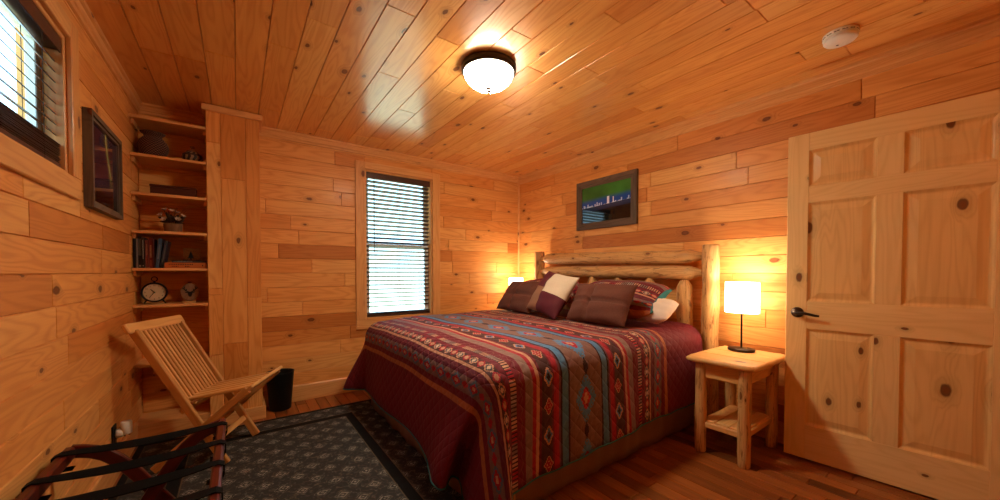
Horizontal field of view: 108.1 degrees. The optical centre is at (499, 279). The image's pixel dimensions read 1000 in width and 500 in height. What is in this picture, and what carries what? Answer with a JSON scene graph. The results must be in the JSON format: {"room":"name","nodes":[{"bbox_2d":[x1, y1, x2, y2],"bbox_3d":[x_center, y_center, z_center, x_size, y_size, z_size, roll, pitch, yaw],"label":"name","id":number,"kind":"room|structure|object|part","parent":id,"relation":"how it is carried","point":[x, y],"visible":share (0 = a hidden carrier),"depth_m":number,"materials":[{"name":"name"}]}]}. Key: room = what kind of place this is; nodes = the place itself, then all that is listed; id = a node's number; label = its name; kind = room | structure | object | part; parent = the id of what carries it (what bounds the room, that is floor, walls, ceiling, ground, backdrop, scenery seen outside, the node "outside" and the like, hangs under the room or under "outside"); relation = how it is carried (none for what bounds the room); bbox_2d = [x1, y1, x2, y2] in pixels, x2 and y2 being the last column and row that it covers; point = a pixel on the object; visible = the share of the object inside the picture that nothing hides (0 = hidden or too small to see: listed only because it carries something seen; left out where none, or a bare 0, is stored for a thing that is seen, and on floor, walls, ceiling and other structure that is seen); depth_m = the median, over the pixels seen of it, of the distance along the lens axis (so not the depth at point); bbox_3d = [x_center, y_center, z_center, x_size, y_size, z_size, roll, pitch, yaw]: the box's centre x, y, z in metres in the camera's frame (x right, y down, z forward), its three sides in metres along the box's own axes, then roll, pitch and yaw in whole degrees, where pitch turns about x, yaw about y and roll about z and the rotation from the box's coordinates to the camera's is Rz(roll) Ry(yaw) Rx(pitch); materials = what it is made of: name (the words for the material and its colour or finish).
{"room":"hotel room","nodes":[
{"label":"hotel room","id":0,"kind":"room"},
{"bbox_2d":[0,0,142,499],"bbox_3d":[-1.592,-0.060,1.084,0.127,2.480,4.180,-1,1,-36],"label":"wall","id":1,"kind":"structure","parent":0,"point":[68,285],"depth_m":1.55,"materials":[{"name":"brown wood"}]},
{"bbox_2d":[0,0,81,199],"bbox_3d":[-1.603,-0.733,1.099,0.149,0.765,1.254,-1,1,-36],"label":"window","id":2,"kind":"structure","parent":1,"relation":"in","point":[14,156],"depth_m":1.51,"materials":[{"name":"brown wood"}]},
{"bbox_3d":[-1.635,-0.737,1.076,0.061,0.559,1.034,-1,1,-36],"label":"sash","id":3,"kind":"part","parent":2,"relation":"part of","materials":[{"name":"white plastic"}]},
{"bbox_2d":[0,0,60,167],"bbox_3d":[-1.584,-0.739,1.113,0.072,0.557,1.032,-1,1,-36],"label":"window blind","id":4,"kind":"object","parent":2,"relation":"attached to","point":[27,14],"visible":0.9,"depth_m":1.34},
{"bbox_3d":[-1.591,-0.472,1.113,0.052,0.024,1.026,-1,1,-36],"label":"rail","id":5,"kind":"part","parent":4,"relation":"part of","materials":[{"name":"brown wood"}]},
{"bbox_3d":[-1.798,-0.724,1.395,0.054,0.495,0.002,-1,1,-36],"label":"ladder cord","id":6,"kind":"part","parent":4,"relation":"part of","materials":[{"name":"brown fabric"}]},
{"bbox_2d":[82,106,123,219],"bbox_3d":[-2.132,-0.590,1.957,0.033,0.470,0.560,-1,1,-36],"label":"framed picture","id":7,"kind":"object","parent":1,"relation":"attached to","point":[102,149],"visible":1,"depth_m":1.90,"materials":[{"name":"brown wood"}]},
{"bbox_2d":[94,123,116,211],"bbox_3d":[-2.140,-0.590,1.952,0.014,0.405,0.495,-1,1,-36],"label":"print","id":8,"kind":"object","parent":7,"relation":"attached to","point":[105,143],"depth_m":1.96},
{"bbox_2d":[66,0,141,112],"bbox_3d":[-1.527,-1.241,1.107,0.033,0.078,3.930,-1,1,-36],"label":"trim","id":9,"kind":"structure","parent":1,"relation":"attached to","point":[80,8],"depth_m":1.96,"materials":[{"name":"brown wood"}]},
{"bbox_2d":[86,422,137,492],"bbox_3d":[-1.451,1.089,1.036,0.018,0.145,3.650,-1,1,-36],"label":"baseboard","id":10,"kind":"structure","parent":1,"relation":"attached to","point":[105,481],"depth_m":2.00,"materials":[{"name":"brown wood"}]},
{"bbox_2d":[111,423,116,442],"bbox_3d":[-2.216,0.900,2.083,0.010,0.128,0.074,-1,1,-36],"label":"outlet","id":11,"kind":"object","parent":1,"relation":"attached to","point":[114,427],"visible":0.68,"depth_m":2.06,"materials":[{"name":"black plastic"}]},
{"bbox_2d":[115,420,132,437],"bbox_3d":[-2.183,0.868,2.105,0.068,0.089,0.052,-1,1,-36],"label":"plug","id":12,"kind":"object","parent":11,"relation":"attached to","point":[125,428],"visible":1,"depth_m":2.09,"materials":[{"name":"white plastic"}]},
{"bbox_2d":[201,103,265,424],"bbox_3d":[-2.138,-0.097,2.929,0.380,2.440,0.300,-1,1,-36],"label":"wall column","id":13,"kind":"structure","parent":0,"point":[232,136],"depth_m":2.82,"materials":[{"name":"brown wood"}]},
{"bbox_3d":[-2.138,-1.288,2.905,0.380,0.045,0.300,-1,1,-36],"label":"cap trim","id":14,"kind":"part","parent":13,"relation":"part of","materials":[{"name":"brown wood"}]},
{"bbox_3d":[-2.130,1.073,2.958,0.356,0.100,0.300,-1,1,-36],"label":"trim","id":15,"kind":"part","parent":13,"relation":"part of","materials":[{"name":"brown wood"}]},
{"bbox_2d":[137,113,517,413],"bbox_3d":[-1.259,-0.115,3.829,3.885,2.480,0.127,-1,1,-36],"label":"wall","id":16,"kind":"structure","parent":0,"point":[308,256],"depth_m":3.40,"materials":[{"name":"brown wood"}]},
{"bbox_2d":[263,377,355,406],"bbox_3d":[-0.915,1.030,4.012,2.890,0.145,0.018,-1,1,-36],"label":"baseboard","id":17,"kind":"structure","parent":16,"relation":"attached to","point":[300,392],"depth_m":3.41,"materials":[{"name":"brown wood"}]},
{"bbox_2d":[139,102,518,182],"bbox_3d":[-1.212,-1.294,3.741,3.635,0.078,0.033,-1,1,-36],"label":"trim","id":18,"kind":"structure","parent":16,"relation":"attached to","point":[145,108],"depth_m":3.47,"materials":[{"name":"brown wood"}]},
{"bbox_2d":[355,160,439,329],"bbox_3d":[-1.101,-0.346,3.929,0.924,1.689,0.149,-1,1,-36],"label":"window","id":19,"kind":"structure","parent":16,"relation":"in","point":[362,322],"depth_m":3.82,"materials":[{"name":"brown wood"}]},
{"bbox_3d":[-1.124,-0.358,3.962,0.704,1.486,0.061,-1,1,-36],"label":"sash","id":20,"kind":"part","parent":19,"relation":"part of","materials":[{"name":"white plastic"}]},
{"bbox_2d":[366,172,429,316],"bbox_3d":[-1.090,-0.358,3.914,0.700,1.484,0.072,-1,1,-36],"label":"window blind","id":21,"kind":"object","parent":19,"relation":"attached to","point":[369,175],"visible":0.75,"depth_m":3.90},
{"bbox_3d":[-1.292,-0.335,3.778,0.002,1.422,0.054,-1,1,-36],"label":"ladder cord","id":22,"kind":"part","parent":21,"relation":"part of","materials":[{"name":"fabric"}]},
{"bbox_3d":[-1.095,-0.338,3.921,0.002,1.422,0.054,-1,1,-36],"label":"ladder cord","id":23,"kind":"part","parent":21,"relation":"part of","materials":[{"name":"fabric"}]},
{"bbox_3d":[-1.095,0.371,3.935,0.696,0.024,0.052,-1,1,-36],"label":"rail","id":24,"kind":"part","parent":21,"relation":"part of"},
{"bbox_2d":[518,184,519,277],"bbox_3d":[0.248,-0.090,4.834,0.016,2.350,0.016,-1,1,-36],"label":"trim","id":25,"kind":"structure","parent":16,"relation":"attached to","point":[518,184],"depth_m":4.82,"materials":[{"name":"brown wood"}]},
{"bbox_2d":[105,390,937,499],"bbox_3d":[-0.069,1.192,2.212,3.675,0.107,4.180,-1,1,-36],"label":"floor","id":26,"kind":"structure","parent":0,"point":[670,468],"depth_m":2.10,"materials":[{"name":"brown wood"}]},
{"bbox_2d":[128,113,209,438],"bbox_3d":[-2.443,-0.005,2.716,0.407,2.264,0.275,-1,1,-36],"label":"bookcase","id":27,"kind":"object","parent":26,"relation":"on","point":[170,420],"visible":0.67,"depth_m":2.64,"materials":[{"name":"brown wood"}]},
{"bbox_2d":[133,239,136,267],"bbox_3d":[-2.589,-0.184,2.584,0.014,0.204,0.151,-1,1,-36],"label":"book","id":28,"kind":"object","parent":27,"relation":"on","point":[134,240],"visible":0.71,"depth_m":2.52,"materials":[{"name":"black paper"}]},
{"bbox_2d":[136,239,137,267],"bbox_3d":[-2.583,-0.184,2.595,0.006,0.204,0.151,-1,1,-36],"label":"book","id":29,"kind":"object","parent":27,"relation":"on","point":[136,239],"visible":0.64,"depth_m":2.54,"materials":[{"name":"black paper"}]},
{"bbox_2d":[138,237,141,267],"bbox_3d":[-2.576,-0.192,2.608,0.018,0.218,0.151,-1,1,-36],"label":"book","id":30,"kind":"object","parent":27,"relation":"on","point":[139,238],"visible":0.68,"depth_m":2.55,"materials":[{"name":"black paper"}]},
{"bbox_2d":[141,237,148,267],"bbox_3d":[-2.554,-0.190,2.609,0.016,0.214,0.151,-1,1,-36],"label":"book","id":31,"kind":"object","parent":27,"relation":"on","point":[143,239],"visible":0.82,"depth_m":2.55,"materials":[{"name":"brown paper"}]},
{"bbox_2d":[145,240,148,267],"bbox_3d":[-2.543,-0.183,2.625,0.018,0.200,0.151,-1,1,-36],"label":"book","id":32,"kind":"object","parent":27,"relation":"on","point":[146,241],"visible":0.65,"depth_m":2.56,"materials":[{"name":"paper"}]},
{"bbox_2d":[149,238,152,267],"bbox_3d":[-2.530,-0.191,2.641,0.019,0.216,0.151,-1,1,-36],"label":"book","id":33,"kind":"object","parent":27,"relation":"on","point":[150,239],"visible":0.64,"depth_m":2.58,"materials":[{"name":"red paper"}]},
{"bbox_2d":[136,129,168,156],"bbox_3d":[-2.517,-0.969,2.630,0.172,0.186,0.172,-1,1,-36],"label":"woven vase","id":34,"kind":"object","parent":27,"relation":"on","point":[151,142],"visible":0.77,"depth_m":2.58,"materials":[{"name":"brown wicker"}]},
{"bbox_2d":[140,276,167,303],"bbox_3d":[-2.514,0.077,2.639,0.146,0.198,0.044,-1,1,-36],"label":"desk clock","id":35,"kind":"object","parent":27,"relation":"on","point":[154,291],"visible":1,"depth_m":2.63,"materials":[{"name":"black plastic"}]},
{"bbox_2d":[152,238,157,267],"bbox_3d":[-2.511,-0.188,2.640,0.008,0.210,0.151,-1,1,-36],"label":"book","id":36,"kind":"object","parent":27,"relation":"on","point":[154,241],"visible":0.86,"depth_m":2.60,"materials":[{"name":"black paper"}]},
{"bbox_2d":[155,238,165,267],"bbox_3d":[-2.493,-0.190,2.661,0.041,0.213,0.151,-1,1,-36],"label":"book","id":37,"kind":"object","parent":27,"relation":"on","point":[161,242],"visible":0.94,"depth_m":2.60,"materials":[{"name":"paper"}]},
{"bbox_2d":[160,241,170,267],"bbox_3d":[-2.474,-0.183,2.682,0.049,0.198,0.151,-1,1,-36],"label":"book","id":38,"kind":"object","parent":27,"relation":"on","point":[167,245],"visible":0.87,"depth_m":2.63,"materials":[{"name":"black paper"}]},
{"bbox_3d":[-2.443,-1.127,2.694,0.407,0.020,0.275,-1,1,-36],"label":"shelf","id":39,"kind":"part","parent":27,"relation":"part of","materials":[{"name":"brown wood"}]},
{"bbox_3d":[-2.443,-0.867,2.699,0.407,0.020,0.275,-1,1,-36],"label":"shelf","id":40,"kind":"part","parent":27,"relation":"part of","materials":[{"name":"brown wood"}]},
{"bbox_3d":[-2.443,-0.600,2.704,0.407,0.020,0.275,-1,1,-36],"label":"shelf","id":41,"kind":"part","parent":27,"relation":"part of","materials":[{"name":"brown wood"}]},
{"bbox_3d":[-2.443,-0.337,2.709,0.407,0.020,0.275,-1,1,-36],"label":"shelf","id":42,"kind":"part","parent":27,"relation":"part of","materials":[{"name":"brown wood"}]},
{"bbox_3d":[-2.443,-0.074,2.715,0.407,0.020,0.275,-1,1,-36],"label":"shelf","id":43,"kind":"part","parent":27,"relation":"part of","materials":[{"name":"brown wood"}]},
{"bbox_3d":[-2.443,0.186,2.720,0.407,0.020,0.275,-1,1,-36],"label":"shelf","id":44,"kind":"part","parent":27,"relation":"part of","materials":[{"name":"brown wood"}]},
{"bbox_3d":[-2.443,0.603,2.728,0.407,0.020,0.275,-1,1,-36],"label":"shelf","id":45,"kind":"part","parent":27,"relation":"part of","materials":[{"name":"brown wood"}]},
{"bbox_2d":[156,207,186,231],"bbox_3d":[-2.424,-0.443,2.682,0.168,0.192,0.141,-1,1,-36],"label":"flower arrangement","id":46,"kind":"object","parent":27,"relation":"on","point":[177,226],"visible":0.94,"depth_m":2.66,"materials":[{"name":"brown plant"}]},
{"bbox_3d":[-2.429,-0.381,2.695,0.110,0.066,0.114,-1,1,-36],"label":"pot","id":47,"kind":"part","parent":46,"relation":"part of","materials":[{"name":"brown wood"}]},
{"bbox_2d":[149,184,196,196],"bbox_3d":[-2.421,-0.648,2.694,0.256,0.075,0.111,-1,1,-36],"label":"box","id":48,"kind":"object","parent":27,"relation":"on","point":[154,188],"visible":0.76,"depth_m":2.65,"materials":[{"name":"brown wood"}]},
{"bbox_3d":[-2.421,-0.676,2.694,0.256,0.018,0.111,-1,1,-36],"label":"lid","id":49,"kind":"part","parent":48,"relation":"part of","materials":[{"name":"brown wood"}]},
{"bbox_3d":[-2.443,1.020,2.737,0.407,0.020,0.275,-1,1,-36],"label":"shelf","id":50,"kind":"part","parent":27,"relation":"part of","materials":[{"name":"brown wood"}]},
{"bbox_2d":[164,262,207,267],"bbox_3d":[-2.366,-0.105,2.742,0.236,0.040,0.171,-1,1,-36],"label":"book","id":51,"kind":"object","parent":27,"relation":"on","point":[166,264],"visible":0.86,"depth_m":2.67,"materials":[{"name":"orange paper"}]},
{"bbox_2d":[172,260,207,262],"bbox_3d":[-2.353,-0.134,2.754,0.196,0.015,0.151,-1,1,-36],"label":"book","id":52,"kind":"object","parent":51,"relation":"on","point":[173,261],"visible":0.95,"depth_m":2.69,"materials":[{"name":"paper"}]},
{"bbox_2d":[183,252,200,260],"bbox_3d":[-2.346,-0.190,2.758,0.105,0.096,0.035,-1,1,-36],"label":"plaque","id":53,"kind":"object","parent":52,"relation":"on","point":[190,254],"visible":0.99,"depth_m":2.75,"materials":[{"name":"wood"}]},
{"bbox_2d":[180,284,199,302],"bbox_3d":[-2.353,0.102,2.752,0.112,0.144,0.030,-1,1,-36],"label":"plaque","id":54,"kind":"object","parent":27,"relation":"on","point":[189,292],"visible":1,"depth_m":2.75,"materials":[{"name":"brown wood"}]},
{"bbox_2d":[181,146,202,161],"bbox_3d":[-2.341,-0.946,2.759,0.128,0.135,0.128,-1,1,-36],"label":"lidded jar","id":55,"kind":"object","parent":27,"relation":"on","point":[191,154],"visible":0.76,"depth_m":2.72,"materials":[{"name":"brown ceramic"}]},
{"bbox_3d":[-2.341,-0.989,2.758,0.070,0.049,0.070,-1,1,-36],"label":"lid","id":56,"kind":"part","parent":55,"relation":"part of","materials":[{"name":"brown ceramic"}]},
{"bbox_2d":[267,368,293,411],"bbox_3d":[-1.900,0.957,3.135,0.217,0.326,0.201,-1,1,-36],"label":"trash can","id":57,"kind":"object","parent":26,"relation":"on","point":[280,387],"visible":0.8,"depth_m":3.07,"materials":[{"name":"black plastic"}]},
{"bbox_2d":[108,399,462,499],"bbox_3d":[-0.975,1.141,1.737,1.540,0.011,2.865,-1,1,-36],"label":"area rug","id":58,"kind":"object","parent":26,"relation":"on","point":[350,451],"visible":0.67,"depth_m":2.23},
{"bbox_2d":[15,418,227,499],"bbox_3d":[-1.242,0.893,1.219,0.514,0.490,0.859,-1,1,-36],"label":"luggage rack","id":59,"kind":"object","parent":58,"relation":"on","point":[153,487],"visible":1,"depth_m":1.34,"materials":[{"name":"brown wood"}]},
{"bbox_3d":[-1.429,0.683,1.072,0.030,0.050,0.845,-1,1,-36],"label":"rail","id":60,"kind":"part","parent":59,"relation":"part of","materials":[{"name":"brown wood"}]},
{"bbox_3d":[-1.048,0.677,1.347,0.030,0.050,0.845,-1,1,-36],"label":"rail","id":61,"kind":"part","parent":59,"relation":"part of","materials":[{"name":"brown wood"}]},
{"bbox_2d":[121,315,282,473],"bbox_3d":[-1.861,0.683,2.348,0.657,0.874,0.492,0,1,-12],"label":"folding chair","id":62,"kind":"object","parent":58,"relation":"on","point":[168,344],"visible":0.92,"depth_m":2.26,"materials":[{"name":"brown wood"}]},
{"bbox_3d":[-2.160,0.278,2.276,0.046,0.059,0.489,0,1,-12],"label":"rail","id":63,"kind":"part","parent":62,"relation":"part of","materials":[{"name":"brown wood"}]},
{"bbox_3d":[-1.923,0.776,2.343,0.193,0.033,0.388,-1,1,-36],"label":"cross rail","id":64,"kind":"part","parent":62,"relation":"part of","materials":[{"name":"brown wood"}]},
{"bbox_3d":[-1.882,0.740,2.351,0.032,0.022,0.354,0,1,-12],"label":"seat rail","id":65,"kind":"part","parent":62,"relation":"part of","materials":[{"name":"brown wood"}]},
{"bbox_3d":[-1.559,0.652,2.417,0.038,0.036,0.480,0,1,-12],"label":"rail","id":66,"kind":"part","parent":62,"relation":"part of","materials":[{"name":"brown wood"}]},
{"bbox_2d":[513,244,719,499],"bbox_3d":[0.256,0.410,2.999,2.073,1.425,2.075,-1,1,-36],"label":"bed","id":67,"kind":"object","parent":26,"relation":"on","point":[710,254],"visible":0.3,"depth_m":2.92,"materials":[{"name":"wood"}]},
{"bbox_2d":[343,309,702,499],"bbox_3d":[0.101,0.701,2.912,2.100,0.746,2.164,-1,1,-36],"label":"bedspread","id":68,"kind":"object","parent":67,"relation":"on","point":[500,401],"visible":0.88,"depth_m":2.02,"materials":[{"name":"fabric"}]},
{"bbox_2d":[496,281,539,313],"bbox_3d":[0.201,0.167,3.632,0.248,0.295,0.580,-1,1,-32],"label":"cushion","id":69,"kind":"object","parent":68,"relation":"on","point":[518,294],"visible":0.76,"depth_m":3.54,"materials":[{"name":"brown fabric"}]},
{"bbox_2d":[526,278,578,305],"bbox_3d":[0.439,0.140,3.776,0.402,0.304,0.920,-1,1,-36],"label":"pillow sham","id":70,"kind":"object","parent":68,"relation":"on","point":[573,293],"visible":0.06,"depth_m":3.47,"materials":[{"name":"red fabric"}]},
{"bbox_2d":[526,271,578,319],"bbox_3d":[0.450,0.124,3.167,0.258,0.403,0.493,-1,1,-28],"label":"cushion","id":71,"kind":"object","parent":68,"relation":"on","point":[554,290],"visible":1,"depth_m":3.05,"materials":[{"name":"fabric"}]},
{"bbox_2d":[566,283,637,326],"bbox_3d":[0.767,0.182,2.783,0.231,0.294,0.546,-1,1,-36],"label":"cushion","id":72,"kind":"object","parent":68,"relation":"on","point":[608,304],"visible":1,"depth_m":2.68,"materials":[{"name":"brown fabric"}]},
{"bbox_2d":[566,280,671,318],"bbox_3d":[0.965,0.157,3.052,0.403,0.305,0.860,-1,1,-36],"label":"pillow sham","id":73,"kind":"object","parent":68,"relation":"on","point":[646,294],"visible":0.44,"depth_m":2.76,"materials":[{"name":"multicoloured fabric"}]},
{"bbox_2d":[632,298,678,323],"bbox_3d":[1.146,0.229,2.784,0.232,0.192,0.380,-1,1,-36],"label":"pillow","id":74,"kind":"object","parent":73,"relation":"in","point":[663,309],"visible":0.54,"depth_m":2.65,"materials":[{"name":"white fabric"}]},
{"bbox_2d":[371,398,693,499],"bbox_3d":[0.177,0.950,2.989,1.921,0.315,1.880,-1,1,-36],"label":"bed skirt","id":75,"kind":"object","parent":67,"relation":"attached to","point":[648,434],"visible":0.29,"depth_m":2.24,"materials":[{"name":"brown fabric"}]},
{"bbox_3d":[0.470,0.383,4.353,0.130,1.425,0.134,-1,1,-36],"label":"post","id":76,"kind":"part","parent":67,"relation":"part of","materials":[{"name":"beige wood"}]},
{"bbox_3d":[1.041,-0.074,3.558,0.123,0.131,1.853,-1,1,-36],"label":"rail","id":77,"kind":"part","parent":67,"relation":"part of","materials":[{"name":"beige wood"}]},
{"bbox_3d":[1.042,-0.212,3.556,0.130,0.149,1.853,-1,1,-36],"label":"rail","id":78,"kind":"part","parent":67,"relation":"part of","materials":[{"name":"beige wood"}]},
{"bbox_3d":[1.611,0.430,2.783,0.131,1.392,0.131,-1,1,-36],"label":"post","id":79,"kind":"part","parent":67,"relation":"part of","materials":[{"name":"beige wood"}]},
{"bbox_2d":[686,346,784,469],"bbox_3d":[1.587,0.819,2.429,0.584,0.630,0.419,-1,1,-36],"label":"nightstand","id":80,"kind":"object","parent":26,"relation":"on","point":[720,363],"visible":0.98,"depth_m":2.36,"materials":[{"name":"brown wood"}]},
{"bbox_3d":[1.331,0.837,2.401,0.072,0.594,0.071,-1,1,-36],"label":"leg","id":81,"kind":"part","parent":80,"relation":"part of","materials":[{"name":"beige wood"}]},
{"bbox_3d":[1.405,0.951,2.300,0.018,0.035,0.200,-1,1,-36],"label":"shelf rail","id":82,"kind":"part","parent":80,"relation":"part of","materials":[{"name":"brown wood"}]},
{"bbox_3d":[1.695,0.832,2.665,0.072,0.594,0.073,-1,1,-36],"label":"leg","id":83,"kind":"part","parent":80,"relation":"part of","materials":[{"name":"beige wood"}]},
{"bbox_2d":[725,282,759,352],"bbox_3d":[1.695,0.259,2.542,0.157,0.480,0.212,-1,1,-36],"label":"table lamp","id":84,"kind":"object","parent":80,"relation":"on","point":[740,297],"visible":1,"depth_m":2.48,"materials":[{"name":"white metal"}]},
{"bbox_3d":[1.695,0.125,2.539,0.157,0.212,0.212,-1,1,-36],"label":"lamp shade","id":85,"kind":"part","parent":84,"relation":"part of","materials":[{"name":"white fabric"}]},
{"bbox_3d":[1.479,0.841,2.195,0.072,0.594,0.072,-1,1,-36],"label":"leg","id":86,"kind":"part","parent":80,"relation":"part of","materials":[{"name":"beige wood"}]},
{"bbox_3d":[1.662,0.951,2.328,0.400,0.035,0.018,-1,1,-36],"label":"shelf rail","id":87,"kind":"part","parent":80,"relation":"part of","materials":[{"name":"brown wood"}]},
{"bbox_3d":[1.845,0.836,2.459,0.073,0.594,0.071,-1,1,-36],"label":"leg","id":88,"kind":"part","parent":80,"relation":"part of","materials":[{"name":"beige wood"}]},
{"bbox_3d":[0.101,0.778,4.480,0.584,0.630,0.419,-1,1,-36],"label":"nightstand","id":89,"kind":"object","parent":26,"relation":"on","visible":0},
{"bbox_2d":[509,278,522,283],"bbox_3d":[0.198,0.220,4.523,0.157,0.480,0.212,-1,1,-36],"label":"table lamp","id":90,"kind":"object","parent":89,"relation":"on","point":[510,279],"visible":0.06,"depth_m":4.44,"materials":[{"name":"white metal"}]},
{"bbox_2d":[85,0,999,176],"bbox_3d":[-0.113,-1.354,2.129,3.785,0.107,4.180,-1,1,-36],"label":"ceiling","id":91,"kind":"structure","parent":0,"point":[591,75],"depth_m":2.10,"materials":[{"name":"brown wood"}]},
{"bbox_2d":[461,51,515,92],"bbox_3d":[-0.069,-1.222,2.220,0.338,0.161,0.338,-1,1,-36],"label":"ceiling light","id":92,"kind":"object","parent":91,"relation":"attached to","point":[484,71],"visible":1,"depth_m":2.12,"materials":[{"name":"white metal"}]},
{"bbox_2d":[822,24,859,48],"bbox_3d":[1.796,-1.273,1.912,0.146,0.046,0.146,-1,1,-36],"label":"smoke detector","id":93,"kind":"object","parent":91,"relation":"attached to","point":[844,35],"visible":1,"depth_m":1.88,"materials":[{"name":"white plastic"}]},
{"bbox_2d":[519,36,999,421],"bbox_3d":[1.454,-0.104,3.290,0.127,2.480,4.180,-1,1,-36],"label":"wall","id":94,"kind":"structure","parent":0,"point":[725,184],"depth_m":2.73,"materials":[{"name":"brown wood"}]},
{"bbox_2d":[576,168,638,230],"bbox_3d":[1.065,-0.784,3.679,0.029,0.510,0.738,-1,1,-36],"label":"framed picture","id":95,"kind":"object","parent":94,"relation":"attached to","point":[611,200],"visible":1,"depth_m":3.64,"materials":[{"name":"brown wood"}]},
{"bbox_2d":[582,178,630,223],"bbox_3d":[1.072,-0.784,3.684,0.012,0.388,0.616,-1,1,-36],"label":"print","id":96,"kind":"object","parent":95,"relation":"attached to","point":[607,201],"depth_m":3.66},
{"bbox_2d":[694,404,783,443],"bbox_3d":[1.396,1.044,3.271,0.018,0.145,3.930,-1,1,-36],"label":"baseboard","id":97,"kind":"structure","parent":94,"relation":"attached to","point":[761,433],"depth_m":2.52,"materials":[{"name":"brown wood"}]},
{"bbox_2d":[518,13,999,184],"bbox_3d":[1.390,-1.274,3.220,0.033,0.098,3.930,-1,1,-36],"label":"trim","id":98,"kind":"structure","parent":94,"relation":"attached to","point":[987,28],"depth_m":2.34,"materials":[{"name":"brown wood"}]},
{"bbox_2d":[784,90,999,499],"bbox_3d":[2.125,0.115,1.983,0.093,2.030,0.905,-1,1,-39],"label":"door","id":99,"kind":"structure","parent":94,"relation":"in","point":[892,331],"depth_m":1.96,"materials":[{"name":"brown wood"}]},
{"bbox_3d":[1.886,0.208,2.245,0.058,0.066,0.148,-1,1,-36],"label":"handle","id":100,"kind":"part","parent":99,"relation":"part of","materials":[{"name":"brown metal"}]},
{"bbox_3d":[2.015,0.610,2.163,0.026,0.603,0.293,-1,1,-39],"label":"panel","id":101,"kind":"part","parent":99,"relation":"part of","materials":[{"name":"brown wood"}]},
{"bbox_3d":[2.015,-0.168,2.148,0.026,0.610,0.293,-1,1,-39],"label":"panel","id":102,"kind":"part","parent":99,"relation":"part of","materials":[{"name":"brown wood"}]},
{"bbox_3d":[2.015,-0.684,2.137,0.026,0.222,0.293,-1,1,-39],"label":"panel","id":103,"kind":"part","parent":99,"relation":"part of","materials":[{"name":"brown wood"}]},
{"bbox_3d":[2.267,0.617,1.856,0.026,0.603,0.297,-1,1,-39],"label":"panel","id":104,"kind":"part","parent":99,"relation":"part of","materials":[{"name":"brown wood"}]},
{"bbox_3d":[2.267,-0.162,1.841,0.026,0.610,0.297,-1,1,-39],"label":"panel","id":105,"kind":"part","parent":99,"relation":"part of","materials":[{"name":"brown wood"}]},
{"bbox_3d":[2.267,-0.678,1.830,0.026,0.222,0.297,-1,1,-39],"label":"panel","id":106,"kind":"part","parent":99,"relation":"part of","materials":[{"name":"brown wood"}]}
]}

